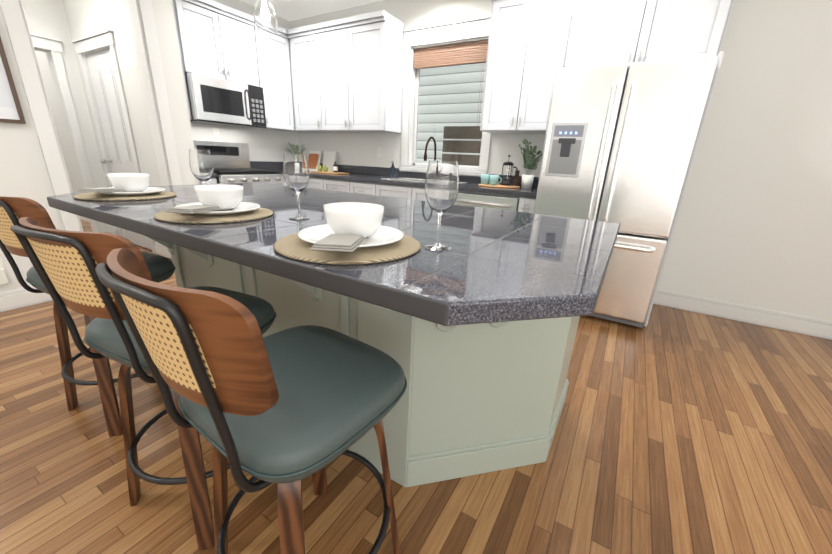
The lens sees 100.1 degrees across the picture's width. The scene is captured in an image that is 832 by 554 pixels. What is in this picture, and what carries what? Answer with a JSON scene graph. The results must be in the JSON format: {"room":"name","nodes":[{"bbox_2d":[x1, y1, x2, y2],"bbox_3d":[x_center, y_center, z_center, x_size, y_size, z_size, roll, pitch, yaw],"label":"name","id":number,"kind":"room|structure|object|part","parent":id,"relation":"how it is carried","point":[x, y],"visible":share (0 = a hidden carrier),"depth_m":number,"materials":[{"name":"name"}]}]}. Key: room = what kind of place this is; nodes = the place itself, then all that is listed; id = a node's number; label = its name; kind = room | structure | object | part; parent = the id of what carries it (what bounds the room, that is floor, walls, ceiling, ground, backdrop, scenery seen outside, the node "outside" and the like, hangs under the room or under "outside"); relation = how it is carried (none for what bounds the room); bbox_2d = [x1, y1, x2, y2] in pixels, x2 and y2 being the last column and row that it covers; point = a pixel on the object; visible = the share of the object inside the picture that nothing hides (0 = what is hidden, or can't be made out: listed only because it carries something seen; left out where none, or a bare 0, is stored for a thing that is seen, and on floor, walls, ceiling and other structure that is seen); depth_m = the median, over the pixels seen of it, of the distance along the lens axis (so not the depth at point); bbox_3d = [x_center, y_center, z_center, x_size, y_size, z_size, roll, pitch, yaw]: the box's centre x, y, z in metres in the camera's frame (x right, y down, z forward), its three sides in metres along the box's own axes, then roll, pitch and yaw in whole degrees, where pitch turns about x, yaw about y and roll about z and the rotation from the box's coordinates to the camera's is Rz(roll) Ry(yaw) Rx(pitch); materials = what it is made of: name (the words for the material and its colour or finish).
{"room":"kitchen","nodes":[
{"label":"kitchen","id":0,"kind":"room"},
{"bbox_2d":[0,0,199,291],"bbox_3d":[-3.726,-0.684,0.860,0.150,2.740,5.980,13,22,29],"label":"wall","id":1,"kind":"structure","parent":0,"point":[23,169],"depth_m":3.30,"materials":[{"name":"white paint"}]},
{"bbox_2d":[0,256,8,284],"bbox_3d":[-2.897,-0.042,2.416,0.030,0.189,0.075,13,22,29],"label":"outlet","id":2,"kind":"object","parent":1,"relation":"attached to","point":[3,272],"depth_m":2.43,"materials":[{"name":"white plastic"}]},
{"bbox_2d":[85,49,151,249],"bbox_3d":[-3.279,-1.317,3.834,0.690,2.030,0.142,13,22,29],"label":"door","id":3,"kind":"structure","parent":1,"relation":"in","point":[106,91],"depth_m":3.74,"materials":[{"name":"white wood"}]},
{"bbox_2d":[192,0,299,161],"bbox_3d":[-2.210,-1.752,4.177,0.180,2.740,1.850,13,22,29],"label":"wall","id":4,"kind":"structure","parent":0,"point":[263,144],"depth_m":4.37,"materials":[{"name":"white paint"}]},
{"bbox_2d":[172,0,259,86],"bbox_3d":[-2.115,-2.359,3.576,0.348,0.616,0.840,13,22,29],"label":"upper cabinet","id":5,"kind":"object","parent":4,"relation":"attached to","point":[213,42],"depth_m":3.46,"materials":[{"name":"white wood"}]},
{"bbox_2d":[185,72,266,127],"bbox_3d":[-2.075,-1.859,3.737,0.458,0.422,0.776,13,22,29],"label":"microwave","id":6,"kind":"object","parent":5,"relation":"attached to","point":[218,102],"visible":0.96,"depth_m":3.59,"materials":[{"name":"silver metal"}]},
{"bbox_3d":[-1.810,-1.867,3.777,0.049,0.305,0.018,13,22,29],"label":"handle","id":7,"kind":"part","parent":6,"relation":"part of","materials":[{"name":"silver metal"}]},
{"bbox_2d":[212,126,219,137],"bbox_3d":[-2.268,-1.643,3.959,0.014,0.118,0.075,13,22,29],"label":"outlet","id":8,"kind":"object","parent":4,"relation":"attached to","point":[216,134],"depth_m":3.96,"materials":[{"name":"white plastic"}]},
{"bbox_2d":[250,161,282,167],"bbox_3d":[-1.887,-1.497,4.683,0.022,0.100,0.814,13,22,29],"label":"backsplash","id":9,"kind":"structure","parent":4,"relation":"attached to","point":[254,164],"depth_m":4.55,"materials":[{"name":"black stone"}]},
{"bbox_2d":[256,28,291,131],"bbox_3d":[-1.803,-2.321,4.147,0.348,1.031,0.525,13,22,29],"label":"upper cabinet","id":10,"kind":"object","parent":4,"relation":"attached to","point":[273,62],"depth_m":4.08,"materials":[{"name":"white wood"}]},
{"bbox_2d":[281,144,286,152],"bbox_3d":[-1.797,-1.751,4.754,0.009,0.118,0.075,13,22,29],"label":"outlet","id":11,"kind":"object","parent":4,"relation":"attached to","point":[284,150],"depth_m":4.75,"materials":[{"name":"white plastic"}]},
{"bbox_2d":[241,0,382,20],"bbox_3d":[-2.632,-2.108,0.851,13.150,0.050,7.830,13,22,29],"label":"ceiling","id":12,"kind":"structure","parent":0,"point":[290,10],"depth_m":3.97,"materials":[{"name":"white paint"}]},
{"bbox_2d":[254,0,277,33],"bbox_3d":[-0.908,-1.941,2.018,0.210,0.876,0.210,13,22,29],"label":"pendant light","id":13,"kind":"object","parent":12,"relation":"hanging from","point":[265,19],"visible":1,"depth_m":2.10,"materials":[{"name":"clear glass"}]},
{"bbox_2d":[0,219,831,553],"bbox_3d":[-2.749,0.529,1.753,13.150,0.050,7.830,13,22,29],"label":"floor","id":14,"kind":"structure","parent":0,"point":[678,431],"depth_m":1.37,"materials":[{"name":"brown wood"}]},
{"bbox_2d":[0,196,175,436],"bbox_3d":[-1.344,0.131,1.503,0.442,0.986,0.516,11,21,23],"label":"stool","id":15,"kind":"object","parent":14,"relation":"on","point":[13,210],"visible":0.31,"depth_m":1.41,"materials":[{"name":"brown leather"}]},
{"bbox_2d":[10,217,275,550],"bbox_3d":[-0.729,0.295,1.101,0.442,0.986,0.516,10,20,21],"label":"stool","id":16,"kind":"object","parent":14,"relation":"on","point":[65,263],"visible":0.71,"depth_m":0.89,"materials":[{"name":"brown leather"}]},
{"bbox_3d":[-0.708,0.143,1.085,0.430,0.096,0.410,10,20,21],"label":"seat","id":17,"kind":"part","parent":16,"relation":"part of","materials":[{"name":"grey leather"}]},
{"bbox_2d":[193,140,284,184],"bbox_3d":[-2.005,-0.882,3.982,0.736,1.240,0.754,13,22,29],"label":"range","id":18,"kind":"object","parent":14,"relation":"on","point":[231,162],"visible":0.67,"depth_m":3.94,"materials":[{"name":"silver metal"}]},
{"bbox_2d":[95,248,406,553],"bbox_3d":[-0.302,0.404,0.839,0.442,0.986,0.516,15,23,32],"label":"stool","id":19,"kind":"object","parent":14,"relation":"on","point":[288,410],"visible":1,"depth_m":0.63,"materials":[{"name":"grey leather"}]},
{"bbox_3d":[-0.274,0.253,0.819,0.430,0.096,0.410,15,23,32],"label":"seat","id":20,"kind":"part","parent":19,"relation":"part of","materials":[{"name":"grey leather"}]},
{"bbox_2d":[306,180,323,189],"bbox_3d":[-1.150,-0.841,4.515,0.489,0.890,0.657,13,22,29],"label":"base cabinet","id":21,"kind":"object","parent":14,"relation":"on","point":[315,184],"depth_m":4.11,"materials":[{"name":"white wood"}]},
{"bbox_2d":[62,210,568,486],"bbox_3d":[-0.500,0.132,1.761,2.404,0.884,1.124,13,22,29],"label":"kitchen island","id":22,"kind":"object","parent":14,"relation":"on","point":[467,406],"depth_m":1.28,"materials":[{"name":"wood"}]},
{"bbox_2d":[47,182,619,369],"bbox_3d":[-0.497,-0.300,1.585,2.460,0.045,1.240,13,22,29],"label":"island countertop","id":23,"kind":"structure","parent":22,"relation":"on","point":[521,282],"depth_m":0.99,"materials":[{"name":"grey stone"}]},
{"bbox_2d":[73,173,176,200],"bbox_3d":[-1.352,-0.426,1.616,0.380,0.100,0.392,13,22,29],"label":"place setting","id":24,"kind":"object","parent":23,"relation":"on","point":[129,186],"visible":1,"depth_m":1.57,"materials":[{"name":"white ceramic"}]},
{"bbox_2d":[90,173,165,195],"bbox_3d":[-1.343,-0.435,1.628,0.276,0.090,0.276,13,22,29],"label":"bowl","id":25,"kind":"object","parent":24,"relation":"on","point":[124,184],"depth_m":1.58,"materials":[{"name":"white ceramic"}]},
{"bbox_2d":[189,149,213,184],"bbox_3d":[-0.896,-0.420,1.470,0.087,0.222,0.087,13,22,29],"label":"wine glass","id":26,"kind":"object","parent":23,"relation":"on","point":[201,165],"visible":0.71,"depth_m":1.43,"materials":[{"name":"clear glass"}]},
{"bbox_2d":[153,184,272,223],"bbox_3d":[-0.726,-0.274,1.253,0.380,0.100,0.392,13,22,29],"label":"place setting","id":27,"kind":"object","parent":23,"relation":"on","point":[219,203],"visible":1,"depth_m":1.20,"materials":[{"name":"white ceramic"}]},
{"bbox_2d":[174,184,260,215],"bbox_3d":[-0.717,-0.282,1.264,0.276,0.090,0.276,13,22,29],"label":"bowl","id":28,"kind":"object","parent":27,"relation":"on","point":[215,199],"depth_m":1.22,"materials":[{"name":"white ceramic"}]},
{"bbox_2d":[283,153,309,219],"bbox_3d":[-0.420,-0.319,1.235,0.087,0.222,0.087,13,22,29],"label":"wine glass","id":29,"kind":"object","parent":23,"relation":"on","point":[296,171],"visible":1,"depth_m":1.19,"materials":[{"name":"clear glass"}]},
{"bbox_2d":[273,202,420,264],"bbox_3d":[-0.178,-0.133,0.911,0.380,0.100,0.392,13,22,29],"label":"place setting","id":30,"kind":"object","parent":23,"relation":"on","point":[352,233],"visible":1,"depth_m":0.86,"materials":[{"name":"white ceramic"}]},
{"bbox_2d":[297,202,403,248],"bbox_3d":[-0.169,-0.141,0.922,0.276,0.090,0.276,13,22,29],"label":"bowl","id":31,"kind":"object","parent":30,"relation":"on","point":[358,224],"depth_m":0.88,"materials":[{"name":"white ceramic"}]},
{"bbox_2d":[425,160,458,250],"bbox_3d":[0.063,-0.183,0.902,0.087,0.222,0.087,13,22,29],"label":"wine glass","id":32,"kind":"object","parent":23,"relation":"on","point":[441,185],"visible":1,"depth_m":0.86,"materials":[{"name":"clear glass"}]},
{"bbox_2d":[324,180,347,191],"bbox_3d":[-0.760,-0.757,4.318,0.520,0.890,0.617,13,22,29],"label":"base cabinet","id":33,"kind":"object","parent":14,"relation":"on","point":[332,185],"depth_m":3.95,"materials":[{"name":"white wood"}]},
{"bbox_2d":[348,180,387,196],"bbox_3d":[-0.410,-0.674,4.121,0.420,0.890,0.617,13,22,29],"label":"base cabinet","id":34,"kind":"object","parent":14,"relation":"on","point":[381,189],"depth_m":3.70,"materials":[{"name":"white wood"}]},
{"bbox_2d":[254,168,411,183],"bbox_3d":[-1.085,-1.241,4.252,1.908,0.040,0.814,13,22,29],"label":"countertop","id":35,"kind":"structure","parent":34,"relation":"on","point":[354,177],"depth_m":3.94,"materials":[{"name":"black stone"}]},
{"bbox_2d":[288,142,305,153],"bbox_3d":[-1.602,-1.619,4.690,0.259,0.347,0.224,13,22,29],"label":"potted plant","id":36,"kind":"object","parent":35,"relation":"on","point":[295,150],"visible":0.42,"depth_m":4.60,"materials":[{"name":"green plant"}]},
{"bbox_2d":[308,151,320,170],"bbox_3d":[-1.377,-1.563,4.694,0.220,0.257,0.104,13,22,29],"label":"cookbook","id":37,"kind":"object","parent":35,"relation":"on","point":[314,158],"depth_m":4.67,"materials":[{"name":"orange paper"}]},
{"bbox_2d":[308,153,318,168],"bbox_3d":[-1.388,-1.555,4.678,0.180,0.190,0.063,13,22,29],"label":"photo","id":38,"kind":"object","parent":37,"relation":"attached to","point":[313,158],"depth_m":4.67,"materials":[{"name":"brown paper"}]},
{"bbox_2d":[320,151,336,171],"bbox_3d":[-1.138,-1.516,4.586,0.210,0.256,0.069,13,22,29],"label":"cookbook","id":39,"kind":"object","parent":35,"relation":"on","point":[329,158],"depth_m":4.57,"materials":[{"name":"white paper"}]},
{"bbox_2d":[311,162,349,174],"bbox_3d":[-1.059,-1.349,4.288,0.440,0.140,0.220,13,22,29],"label":"cutting board","id":40,"kind":"object","parent":35,"relation":"on","point":[335,169],"visible":1,"depth_m":4.26,"materials":[{"name":"brown wood"}]},
{"bbox_2d":[332,162,337,172],"bbox_3d":[-0.985,-1.342,4.255,0.054,0.125,0.054,13,22,29],"label":"bottle","id":41,"kind":"object","parent":40,"relation":"on","point":[335,167],"depth_m":4.24,"materials":[{"name":"black"}]},
{"bbox_2d":[390,161,394,176],"bbox_3d":[-0.276,-1.265,4.090,0.060,0.175,0.070,13,22,29],"label":"soap bottle","id":42,"kind":"object","parent":35,"relation":"on","point":[392,170],"visible":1,"depth_m":4.08,"materials":[{"name":"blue glass"}]},
{"bbox_2d":[454,192,518,211],"bbox_3d":[0.730,-0.383,3.444,0.597,0.872,0.650,13,22,29],"label":"dishwasher","id":43,"kind":"object","parent":14,"relation":"on","point":[490,201],"visible":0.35,"depth_m":3.07,"materials":[{"name":"silver metal"}]},
{"bbox_3d":[0.588,-0.649,3.080,0.505,0.021,0.044,13,22,29],"label":"handle","id":44,"kind":"part","parent":43,"relation":"part of","materials":[{"name":"silver metal"}]},
{"bbox_2d":[458,184,536,199],"bbox_3d":[0.800,-0.828,3.292,0.820,0.040,0.632,13,22,29],"label":"countertop","id":45,"kind":"structure","parent":43,"relation":"on","point":[532,192],"depth_m":3.04,"materials":[{"name":"black stone"}]},
{"bbox_2d":[423,136,456,181],"bbox_3d":[0.256,-1.230,3.636,0.302,0.436,0.261,13,22,29],"label":"faucet","id":46,"kind":"object","parent":45,"relation":"on","point":[425,154],"depth_m":3.60,"materials":[{"name":"brown metal"}]},
{"bbox_2d":[478,155,519,187],"bbox_3d":[0.796,-0.998,3.276,0.403,0.288,0.315,13,22,29],"label":"tray","id":47,"kind":"object","parent":45,"relation":"on","point":[506,175],"visible":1,"depth_m":3.29,"materials":[{"name":"brown wood"}]},
{"bbox_2d":[478,183,519,187],"bbox_3d":[0.790,-0.868,3.321,0.402,0.012,0.315,13,22,29],"label":"tray","id":48,"kind":"object","parent":47,"relation":"on","point":[503,185],"depth_m":3.26,"materials":[{"name":"brown wood"}]},
{"bbox_3d":[0.871,-0.979,3.333,0.094,0.170,0.094,13,22,29],"label":"press glass","id":49,"kind":"part","parent":47,"relation":"part of","materials":[{"name":"clear glass"}]},
{"bbox_2d":[518,139,542,188],"bbox_3d":[1.064,-1.034,3.208,0.275,0.422,0.267,13,22,29],"label":"plant","id":50,"kind":"object","parent":45,"relation":"on","point":[527,181],"visible":0.98,"depth_m":3.19,"materials":[{"name":"green plant"}]},
{"bbox_3d":[1.039,-0.891,3.253,0.110,0.120,0.110,13,22,29],"label":"pot","id":51,"kind":"part","parent":50,"relation":"part of","materials":[{"name":"white ceramic"}]},
{"bbox_2d":[534,56,718,327],"bbox_3d":[1.494,-0.613,2.775,0.912,1.775,0.811,13,22,29],"label":"fridge","id":52,"kind":"object","parent":14,"relation":"on","point":[619,142],"visible":0.69,"depth_m":2.38,"materials":[{"name":"grey metal"}]},
{"bbox_3d":[1.083,-0.919,2.524,0.235,0.370,0.006,13,22,29],"label":"dispenser frame","id":53,"kind":"part","parent":52,"relation":"part of","materials":[{"name":"grey metal"}]},
{"bbox_2d":[292,0,831,320],"bbox_3d":[1.579,-1.233,3.152,7.820,2.740,0.150,13,22,29],"label":"wall","id":54,"kind":"structure","parent":0,"point":[754,224],"depth_m":2.61,"materials":[{"name":"white paint"}]},
{"bbox_2d":[292,28,335,132],"bbox_3d":[-1.185,-2.332,4.260,0.507,1.031,0.347,13,22,29],"label":"upper cabinet","id":55,"kind":"object","parent":54,"relation":"attached to","point":[305,86],"depth_m":4.14,"materials":[{"name":"white wood"}]},
{"bbox_2d":[312,24,359,132],"bbox_3d":[-0.837,-2.250,4.064,0.551,1.031,0.347,13,22,29],"label":"upper cabinet","id":56,"kind":"object","parent":54,"relation":"attached to","point":[326,40],"depth_m":3.96,"materials":[{"name":"white wood"}]},
{"bbox_2d":[340,16,404,132],"bbox_3d":[-0.468,-2.162,3.856,0.555,1.031,0.347,13,22,29],"label":"upper cabinet","id":57,"kind":"object","parent":54,"relation":"attached to","point":[343,75],"depth_m":3.71,"materials":[{"name":"white wood"}]},
{"bbox_2d":[0,0,831,339],"bbox_3d":[-2.643,-0.686,1.377,12.800,2.501,7.650,13,22,29],"label":"trim","id":58,"kind":"structure","parent":54,"relation":"attached to","point":[24,40],"depth_m":3.04,"materials":[{"name":"white wood"}]},
{"bbox_2d":[309,164,538,200],"bbox_3d":[-0.316,-1.088,3.985,3.496,0.290,0.529,13,22,29],"label":"backsplash","id":59,"kind":"structure","parent":54,"relation":"attached to","point":[414,189],"depth_m":3.60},
{"bbox_2d":[413,40,487,68],"bbox_3d":[0.358,-2.268,3.571,0.871,0.177,0.055,13,22,29],"label":"window blind","id":60,"kind":"object","parent":54,"relation":"attached to","point":[456,54],"visible":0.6,"depth_m":3.54,"materials":[{"name":"brown wood"}]},
{"bbox_2d":[416,63,485,165],"bbox_3d":[0.349,-1.800,3.753,0.805,1.120,0.064,13,22,29],"label":"window","id":61,"kind":"structure","parent":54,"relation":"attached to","point":[450,100],"depth_m":3.78,"materials":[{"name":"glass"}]},
{"bbox_3d":[0.643,-1.730,3.555,0.028,0.800,0.010,13,22,29],"label":"window blind cord","id":62,"kind":"part","parent":61,"relation":"part of","materials":[{"name":"white fabric"}]},
{"bbox_2d":[480,0,583,133],"bbox_3d":[1.007,-1.813,3.026,0.730,1.031,0.347,13,22,29],"label":"upper cabinet","id":63,"kind":"object","parent":54,"relation":"attached to","point":[528,40],"depth_m":2.90,"materials":[{"name":"white wood"}]},
{"bbox_2d":[576,0,733,71],"bbox_3d":[1.683,-1.853,2.582,0.965,0.611,0.347,13,22,29],"label":"upper cabinet","id":64,"kind":"object","parent":54,"relation":"attached to","point":[611,31],"depth_m":2.44,"materials":[{"name":"white wood"}]},
{"bbox_3d":[-0.169,-0.163,-0.201,7.150,2.740,7.680,13,22,29],"label":"wall","id":65,"kind":"structure","parent":0,"visible":0},
{"bbox_2d":[0,37,25,123],"bbox_3d":[-2.838,-1.245,2.013,0.029,0.600,0.680,13,22,29],"label":"picture frame","id":66,"kind":"object","parent":65,"relation":"attached to","point":[11,111],"visible":0.96,"depth_m":2.30,"materials":[{"name":"brown wood"}]},
{"bbox_2d":[0,91,19,119],"bbox_3d":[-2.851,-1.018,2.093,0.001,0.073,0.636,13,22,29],"label":"picture","id":67,"kind":"object","parent":66,"relation":"attached to","point":[7,111],"depth_m":2.32,"materials":[{"name":"white paper"}]}
]}

